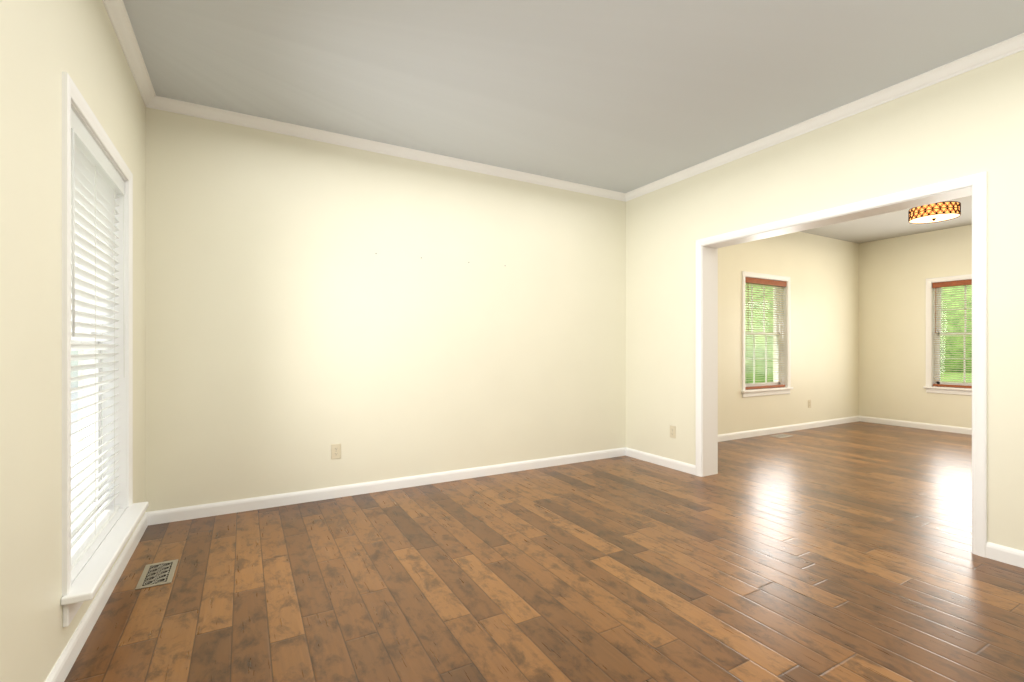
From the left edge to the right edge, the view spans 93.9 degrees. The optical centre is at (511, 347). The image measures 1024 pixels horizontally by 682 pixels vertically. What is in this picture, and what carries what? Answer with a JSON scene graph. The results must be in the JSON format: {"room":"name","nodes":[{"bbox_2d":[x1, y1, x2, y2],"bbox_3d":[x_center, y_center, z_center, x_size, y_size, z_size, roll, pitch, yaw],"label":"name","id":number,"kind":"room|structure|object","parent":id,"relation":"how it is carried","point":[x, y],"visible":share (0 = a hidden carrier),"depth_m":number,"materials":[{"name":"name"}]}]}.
{"room":"empty living room","nodes":[
{"label":"empty living room","id":0,"kind":"room"},
{"bbox_2d":[0,0,145,681],"bbox_3d":[-1.308,-0.230,1.009,0.200,2.740,5.000,0,0,-29],"label":"wall","id":1,"kind":"structure","parent":0,"point":[44,44],"depth_m":1.48,"materials":[{"name":"paint"}]},
{"bbox_2d":[71,301,101,539],"bbox_3d":[-1.940,-0.010,2.070,0.070,1.800,1.020,0,0,-29],"label":"window","id":2,"kind":"structure","parent":1,"relation":"in","point":[90,439],"depth_m":2.46,"materials":[{"name":"white plastic"}]},
{"bbox_2d":[71,109,124,570],"bbox_3d":[-1.858,-0.016,2.116,0.086,1.740,0.964,0,0,-29],"label":"window blind","id":3,"kind":"object","parent":1,"relation":"attached to","point":[97,184],"visible":0.62,"depth_m":2.12,"materials":[{"name":"white plastic"}]},
{"bbox_2d":[45,511,152,681],"bbox_3d":[-1.215,1.098,1.061,0.014,0.084,4.600,0,0,-29],"label":"baseboard","id":4,"kind":"structure","parent":1,"relation":"attached to","point":[62,667],"depth_m":1.98,"materials":[{"name":"white wood"}]},
{"bbox_2d":[61,72,148,626],"bbox_3d":[-1.832,0.010,2.131,0.185,1.926,1.142,0,0,-29],"label":"window frame","id":5,"kind":"structure","parent":1,"relation":"attached to","point":[83,580],"depth_m":2.16,"materials":[{"name":"white wood"}]},
{"bbox_2d":[102,0,157,108],"bbox_3d":[-1.194,-1.569,1.073,0.062,0.062,4.600,0,0,-29],"label":"crown molding","id":6,"kind":"structure","parent":1,"relation":"attached to","point":[120,22],"depth_m":2.51,"materials":[{"name":"white wood"}]},
{"bbox_2d":[146,107,858,511],"bbox_3d":[1.541,-0.230,5.361,9.030,2.740,0.200,0,0,-29],"label":"wall","id":7,"kind":"structure","parent":0,"point":[296,327],"depth_m":3.83,"materials":[{"name":"paint"}]},
{"bbox_2d":[331,443,340,458],"bbox_3d":[-1.334,0.790,3.627,0.070,0.114,0.008,0,0,-29],"label":"electrical outlet","id":8,"kind":"object","parent":7,"relation":"attached to","point":[335,451],"visible":1,"depth_m":3.62,"materials":[{"name":"beige plastic"}]},
{"bbox_2d":[153,447,624,524],"bbox_3d":[-0.556,1.098,4.061,4.040,0.084,0.014,0,0,-29],"label":"baseboard","id":9,"kind":"structure","parent":7,"relation":"attached to","point":[248,504],"depth_m":3.71,"materials":[{"name":"white wood"}]},
{"bbox_2d":[158,96,625,200],"bbox_3d":[-0.553,-1.569,4.035,3.900,0.062,0.062,0,0,-29],"label":"crown molding","id":10,"kind":"structure","parent":7,"relation":"attached to","point":[165,104],"depth_m":3.70,"materials":[{"name":"white wood"}]},
{"bbox_2d":[745,283,779,386],"bbox_3d":[3.275,-0.170,6.337,0.930,1.480,0.070,0,0,-29],"label":"window","id":11,"kind":"structure","parent":7,"relation":"in","point":[777,368],"depth_m":6.41,"materials":[{"name":"white plastic"}]},
{"bbox_2d":[745,277,786,389],"bbox_3d":[3.314,-0.175,6.268,0.874,1.422,0.076,0,0,-29],"label":"blind","id":12,"kind":"object","parent":11,"relation":"attached to","point":[749,281],"visible":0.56,"depth_m":6.27,"materials":[{"name":"brown wood"}]},
{"bbox_2d":[741,271,792,396],"bbox_3d":[3.319,-0.163,6.259,1.052,1.581,0.117,0,0,-29],"label":"window frame","id":13,"kind":"structure","parent":7,"relation":"attached to","point":[785,370],"depth_m":6.41,"materials":[{"name":"white wood"}]},
{"bbox_2d":[718,416,859,441],"bbox_3d":[3.355,1.098,6.256,4.530,0.084,0.014,0,0,-29],"label":"baseboard","id":14,"kind":"structure","parent":7,"relation":"attached to","point":[788,428],"depth_m":6.42,"materials":[{"name":"white wood"}]},
{"bbox_2d":[64,421,1023,681],"bbox_3d":[2.629,1.190,3.219,9.230,0.100,5.000,0,0,-29],"label":"floor","id":15,"kind":"structure","parent":0,"point":[836,553],"depth_m":2.33,"materials":[{"name":"brown wood"}]},
{"bbox_2d":[135,559,177,589],"bbox_3d":[-1.779,1.138,2.404,0.140,0.005,0.290,0,0,-29],"label":"floor vent","id":16,"kind":"object","parent":15,"relation":"in","point":[157,574],"visible":1,"depth_m":2.39,"materials":[{"name":"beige metal"}]},
{"bbox_2d":[770,434,791,437],"bbox_3d":[3.454,1.138,6.131,0.290,0.005,0.140,0,0,-29],"label":"floor vent","id":17,"kind":"object","parent":15,"relation":"in","point":[781,436],"visible":1,"depth_m":6.10,"materials":[{"name":"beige metal"}]},
{"bbox_2d":[123,0,1023,243],"bbox_3d":[2.629,-1.660,3.219,9.230,0.120,5.000,0,0,-29],"label":"ceiling","id":18,"kind":"structure","parent":0,"point":[623,96],"depth_m":2.74,"materials":[{"name":"paint"}]},
{"bbox_2d":[908,201,960,223],"bbox_3d":[4.410,-1.460,4.999,0.412,0.279,0.412,0,0,-29],"label":"lamp","id":19,"kind":"object","parent":18,"relation":"attached to","point":[937,212],"visible":0.98,"depth_m":4.89,"materials":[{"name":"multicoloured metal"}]},
{"bbox_2d":[909,212,959,223],"bbox_3d":[4.410,-1.349,4.999,0.392,0.004,0.392,0,0,-29],"label":"diffuser","id":20,"kind":"object","parent":19,"relation":"attached to","point":[927,217],"depth_m":4.97,"materials":[{"name":"beige"}]},
{"bbox_2d":[626,50,1023,550],"bbox_3d":[2.415,-0.230,3.099,0.200,2.740,4.600,0,0,-29],"label":"wall","id":21,"kind":"structure","parent":0,"point":[970,122],"depth_m":3.16,"materials":[{"name":"paint"}]},
{"bbox_2d":[625,447,695,474],"bbox_3d":[1.429,1.098,4.637,0.014,0.084,0.872,0,0,-29],"label":"baseboard","id":22,"kind":"structure","parent":21,"relation":"attached to","point":[666,462],"depth_m":4.60,"materials":[{"name":"white wood"}]},
{"bbox_2d":[670,425,675,437],"bbox_3d":[1.511,0.795,4.497,0.008,0.114,0.070,0,0,-29],"label":"outlet","id":23,"kind":"object","parent":21,"relation":"attached to","point":[672,431],"visible":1,"depth_m":4.49,"materials":[{"name":"beige plastic"}]},
{"bbox_2d":[622,33,1023,201],"bbox_3d":[2.301,-1.569,3.035,0.062,0.062,4.600,0,0,-29],"label":"crown molding","id":24,"kind":"structure","parent":21,"relation":"attached to","point":[1013,45],"depth_m":3.12,"materials":[{"name":"white wood"}]},
{"bbox_2d":[696,172,986,557],"bbox_3d":[2.201,0.093,3.481,0.236,2.093,1.911,0,0,-29],"label":"door frame","id":25,"kind":"structure","parent":21,"relation":"attached to","point":[977,182],"depth_m":3.11,"materials":[{"name":"white wood"}]},
{"bbox_2d":[986,542,1023,567],"bbox_3d":[3.003,1.098,1.834,0.014,0.084,1.757,0,0,-29],"label":"baseboard","id":26,"kind":"structure","parent":21,"relation":"attached to","point":[1004,554],"depth_m":2.53,"materials":[{"name":"white wood"}]},
{"bbox_2d":[859,225,971,427],"bbox_3d":[6.615,-0.230,5.342,0.200,2.740,4.800,0,0,-29],"label":"wall","id":27,"kind":"structure","parent":0,"point":[895,273],"depth_m":6.88,"materials":[{"name":"paint"}]},
{"bbox_2d":[860,416,971,434],"bbox_3d":[6.472,1.098,5.377,0.014,0.084,4.600,0,0,-29],"label":"baseboard","id":28,"kind":"structure","parent":27,"relation":"attached to","point":[945,428],"depth_m":6.72,"materials":[{"name":"white wood"}]},
{"bbox_2d":[923,274,971,394],"bbox_3d":[6.023,-0.163,6.220,0.117,1.581,1.052,0,0,-29],"label":"window frame","id":29,"kind":"structure","parent":27,"relation":"attached to","point":[930,387],"depth_m":6.60,"materials":[{"name":"white wood"}]},
{"bbox_2d":[934,285,971,386],"bbox_3d":[6.101,-0.170,6.263,0.070,1.480,0.930,0,0,-29],"label":"window","id":30,"kind":"structure","parent":27,"relation":"in","point":[936,360],"depth_m":6.59,"materials":[{"name":"white plastic"}]},
{"bbox_2d":[932,279,971,387],"bbox_3d":[6.031,-0.175,6.224,0.076,1.422,0.874,0,0,-29],"label":"blind","id":31,"kind":"object","parent":30,"relation":"attached to","point":[950,284],"visible":0.4,"depth_m":6.43,"materials":[{"name":"brown wood"}]},
{"label":"outside","id":32,"kind":"structure","parent":0,"visible":0},
{"bbox_2d":[940,372,971,382],"bbox_3d":[17.005,1.640,19.662,170.000,0.100,130.000,0,0,-29],"label":"lawn","id":33,"kind":"structure","parent":32,"point":[950,377],"depth_m":25.14,"materials":[{"name":"green plant"}]},
{"bbox_2d":[71,351,77,393],"bbox_3d":[-18.020,0.515,21.788,0.200,2.150,42.000,0,0,-29],"label":"fence","id":34,"kind":"object","parent":33,"relation":"on","point":[75,373],"depth_m":16.38,"materials":[{"name":"white"}]},
{"bbox_2d":[745,292,772,383],"bbox_3d":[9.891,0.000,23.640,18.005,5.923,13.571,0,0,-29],"label":"shrub","id":35,"kind":"object","parent":33,"relation":"on","point":[762,379],"depth_m":14.90,"materials":[{"name":"green plant"}]},
{"bbox_2d":[745,285,971,372],"bbox_3d":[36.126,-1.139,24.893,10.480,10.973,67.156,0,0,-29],"label":"hedge","id":36,"kind":"object","parent":33,"relation":"on","point":[946,368],"depth_m":30.10,"materials":[{"name":"green plant"}]}
]}

